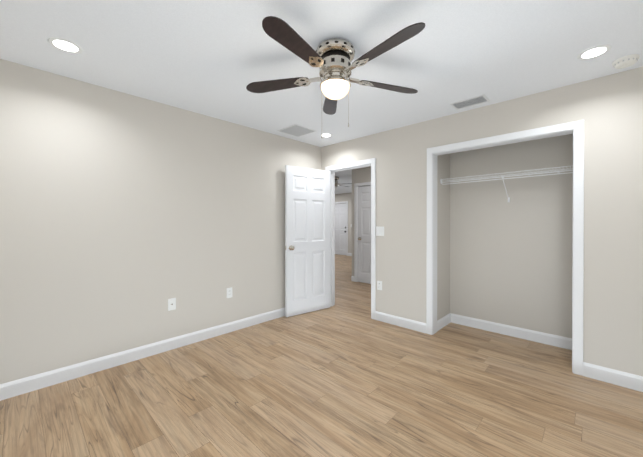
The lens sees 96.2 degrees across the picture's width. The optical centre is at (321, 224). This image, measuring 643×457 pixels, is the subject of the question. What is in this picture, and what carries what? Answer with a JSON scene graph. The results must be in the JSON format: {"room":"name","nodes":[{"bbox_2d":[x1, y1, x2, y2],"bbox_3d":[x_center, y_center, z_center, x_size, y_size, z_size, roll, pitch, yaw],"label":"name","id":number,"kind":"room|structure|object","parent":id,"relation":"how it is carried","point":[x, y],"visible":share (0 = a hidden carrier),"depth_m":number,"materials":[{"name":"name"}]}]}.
{"room":"empty bedroom","nodes":[
{"label":"empty bedroom","id":0,"kind":"room"},
{"bbox_2d":[0,59,320,383],"bbox_3d":[-1.296,0.031,3.202,0.120,2.440,3.860,0,0,44],"label":"wall","id":1,"kind":"structure","parent":0,"point":[124,217],"depth_m":2.59,"materials":[{"name":"beige paint"}]},
{"bbox_2d":[0,307,284,400],"bbox_3d":[-1.231,1.195,3.167,0.030,0.112,3.590,0,0,44],"label":"baseboard","id":2,"kind":"structure","parent":1,"relation":"attached to","point":[14,388],"depth_m":2.58,"materials":[{"name":"white wood"}]},
{"bbox_2d":[168,298,175,310],"bbox_3d":[-1.499,0.801,2.896,0.013,0.118,0.074,0,0,44],"label":"outlet","id":3,"kind":"object","parent":1,"relation":"attached to","point":[171,303],"visible":1,"depth_m":2.89,"materials":[{"name":"white plastic"}]},
{"bbox_2d":[227,287,231,297],"bbox_3d":[-1.068,0.793,3.353,0.007,0.118,0.074,0,0,44],"label":"outlet","id":4,"kind":"object","parent":1,"relation":"attached to","point":[229,292],"visible":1,"depth_m":3.35,"materials":[{"name":"white plastic"}]},
{"bbox_2d":[0,254,642,456],"bbox_3d":[-0.878,1.285,6.677,11.940,0.100,9.460,0,0,44],"label":"floor","id":5,"kind":"structure","parent":0,"point":[345,375],"depth_m":2.06,"materials":[{"name":"brown wood"}]},
{"bbox_2d":[0,0,642,193],"bbox_3d":[-0.878,-1.255,6.665,11.940,0.100,9.460,0,0,44],"label":"ceiling","id":6,"kind":"structure","parent":0,"point":[213,58],"depth_m":1.98,"materials":[{"name":"white paint"}]},
{"bbox_2d":[48,37,82,53],"bbox_3d":[-1.692,-1.181,1.910,0.174,0.004,0.174,0,0,44],"label":"recessed light","id":7,"kind":"object","parent":6,"relation":"in","point":[62,44],"visible":1,"depth_m":1.90,"materials":[{"name":"white plastic"}]},
{"bbox_2d":[277,124,315,136],"bbox_3d":[-0.310,-1.187,3.666,0.360,0.009,0.360,0,0,44],"label":"ceiling vent","id":8,"kind":"object","parent":6,"relation":"in","point":[296,130],"visible":1,"depth_m":3.64,"materials":[{"name":"white metal"}]},
{"bbox_2d":[319,133,331,136],"bbox_3d":[0.057,-1.190,3.855,0.174,0.004,0.174,0,0,44],"label":"recessed light","id":9,"kind":"object","parent":6,"relation":"in","point":[326,135],"visible":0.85,"depth_m":3.85,"materials":[{"name":"white plastic"}]},
{"bbox_2d":[246,16,424,137],"bbox_3d":[0.099,-0.883,1.902,1.250,0.600,1.257,0,0,44],"label":"ceiling fan","id":10,"kind":"object","parent":6,"relation":"hanging from","point":[332,58],"visible":1,"depth_m":1.85,"materials":[{"name":"brown wood"}]},
{"bbox_2d":[335,176,351,189],"bbox_3d":[0.346,-1.040,7.383,1.268,0.336,1.223,0,0,44],"label":"room ceiling fan","id":11,"kind":"object","parent":6,"relation":"hanging from","point":[336,181],"visible":0.4,"depth_m":7.26,"materials":[{"name":"silver metal"}]},
{"bbox_2d":[450,94,489,109],"bbox_3d":[1.439,-1.183,2.806,0.310,0.010,0.200,0,0,44],"label":"ceiling vent","id":12,"kind":"object","parent":6,"relation":"in","point":[472,101],"visible":1,"depth_m":2.79,"materials":[{"name":"white metal"}]},
{"bbox_2d":[577,45,611,59],"bbox_3d":[1.874,-1.182,1.987,0.174,0.004,0.174,0,0,44],"label":"recessed light","id":13,"kind":"object","parent":6,"relation":"in","point":[595,51],"visible":1,"depth_m":1.98,"materials":[{"name":"white plastic"}]},
{"bbox_2d":[612,54,638,68],"bbox_3d":[2.183,-1.163,2.074,0.136,0.043,0.136,0,0,44],"label":"smoke detector","id":14,"kind":"object","parent":6,"relation":"attached to","point":[625,61],"visible":1,"depth_m":2.05,"materials":[{"name":"white plastic"}]},
{"bbox_2d":[335,193,351,252],"bbox_3d":[0.761,-0.007,11.558,7.335,2.440,0.120,0,0,44],"label":"wall","id":15,"kind":"structure","parent":0,"point":[342,197],"depth_m":11.17,"materials":[{"name":"beige paint"}]},
{"bbox_2d":[335,204,345,254],"bbox_3d":[0.695,0.190,11.572,0.821,2.030,0.102,0,0,44],"label":"front door","id":16,"kind":"structure","parent":15,"relation":"in","point":[340,229],"depth_m":11.53,"materials":[{"name":"white paint"}]},
{"bbox_2d":[335,201,347,255],"bbox_3d":[0.714,0.153,11.593,0.966,2.120,0.138,0,0,44],"label":"door frame","id":17,"kind":"structure","parent":15,"relation":"attached to","point":[346,202],"depth_m":11.25,"materials":[{"name":"white wood"}]},
{"bbox_2d":[352,166,370,275],"bbox_3d":[1.613,0.020,5.486,2.514,2.440,0.120,0,0,44],"label":"wall","id":18,"kind":"structure","parent":0,"point":[361,175],"depth_m":6.24,"materials":[{"name":"beige paint"}]},
{"bbox_2d":[354,182,370,281],"bbox_3d":[1.085,0.178,5.979,0.910,2.120,0.138,0,0,44],"label":"door frame","id":19,"kind":"structure","parent":18,"relation":"attached to","point":[356,185],"depth_m":6.21,"materials":[{"name":"white wood"}]},
{"bbox_2d":[358,186,370,283],"bbox_3d":[1.044,0.215,5.936,0.765,2.030,0.093,0,0,44],"label":"hall door","id":20,"kind":"structure","parent":18,"relation":"in","point":[364,234],"depth_m":6.08,"materials":[{"name":"white paint"}]},
{"bbox_2d":[437,154,449,320],"bbox_3d":[1.863,0.027,4.012,0.120,2.440,1.670,0,0,44],"label":"wall","id":21,"kind":"structure","parent":0,"point":[443,242],"depth_m":3.54,"materials":[{"name":"beige paint"}]},
{"bbox_2d":[437,313,451,330],"bbox_3d":[1.484,1.193,3.522,0.015,0.112,0.430,0,0,44],"label":"baseboard","id":22,"kind":"structure","parent":21,"relation":"attached to","point":[442,322],"depth_m":3.53,"materials":[{"name":"white wood"}]},
{"bbox_2d":[321,67,642,375],"bbox_3d":[1.377,0.030,3.239,3.700,2.440,0.120,0,0,44],"label":"wall","id":23,"kind":"structure","parent":0,"point":[608,109],"depth_m":2.38,"materials":[{"name":"beige paint"}]},
{"bbox_2d":[285,165,329,316],"bbox_3d":[-0.176,0.224,4.093,0.760,2.030,0.151,0,0,-37],"label":"bedroom door","id":24,"kind":"structure","parent":23,"relation":"in","point":[307,240],"depth_m":4.05,"materials":[{"name":"white paint"}]},
{"bbox_2d":[325,158,375,319],"bbox_3d":[0.431,0.186,4.141,0.895,2.120,0.154,0,0,44],"label":"door frame","id":25,"kind":"structure","parent":23,"relation":"attached to","point":[371,162],"depth_m":3.98,"materials":[{"name":"white wood"}]},
{"bbox_2d":[377,281,381,289],"bbox_3d":[0.754,0.791,3.748,0.074,0.118,0.007,0,0,44],"label":"outlet","id":26,"kind":"object","parent":23,"relation":"attached to","point":[379,285],"visible":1,"depth_m":3.75,"materials":[{"name":"white plastic"}]},
{"bbox_2d":[376,226,383,235],"bbox_3d":[0.757,0.086,3.740,0.120,0.120,0.011,0,0,44],"label":"light switch","id":27,"kind":"object","parent":23,"relation":"attached to","point":[379,231],"visible":1,"depth_m":3.74,"materials":[{"name":"white plastic"}]},
{"bbox_2d":[375,311,425,332],"bbox_3d":[0.958,1.193,3.551,0.688,0.112,0.015,0,0,44],"label":"baseboard","id":28,"kind":"structure","parent":23,"relation":"attached to","point":[387,318],"depth_m":3.52,"materials":[{"name":"white wood"}]},
{"bbox_2d":[426,120,583,375],"bbox_3d":[1.730,0.192,2.893,1.332,2.120,0.138,0,0,44],"label":"trim","id":29,"kind":"structure","parent":23,"relation":"attached to","point":[575,129],"depth_m":2.56,"materials":[{"name":"white wood"}]},
{"bbox_2d":[583,362,642,391],"bbox_3d":[2.406,1.199,2.172,0.649,0.112,0.015,0,0,44],"label":"baseboard","id":30,"kind":"structure","parent":23,"relation":"attached to","point":[624,379],"depth_m":2.27,"materials":[{"name":"white wood"}]},
{"bbox_2d":[450,134,572,337],"bbox_3d":[2.403,0.031,3.063,1.971,2.440,0.120,0,0,44],"label":"wall","id":31,"kind":"structure","parent":0,"point":[511,262],"depth_m":3.21,"materials":[{"name":"beige paint"}]},
{"bbox_2d":[440,165,572,201],"bbox_3d":[2.051,-0.398,3.091,1.419,0.298,0.322,0,0,44],"label":"wire shelf","id":32,"kind":"object","parent":31,"relation":"attached to","point":[502,176],"visible":0.83,"depth_m":3.07,"materials":[{"name":"white metal"}]},
{"bbox_2d":[452,314,571,349],"bbox_3d":[2.157,1.195,3.210,1.421,0.112,0.015,0,0,44],"label":"baseboard","id":33,"kind":"structure","parent":31,"relation":"attached to","point":[536,336],"depth_m":3.20,"materials":[{"name":"white wood"}]}
]}

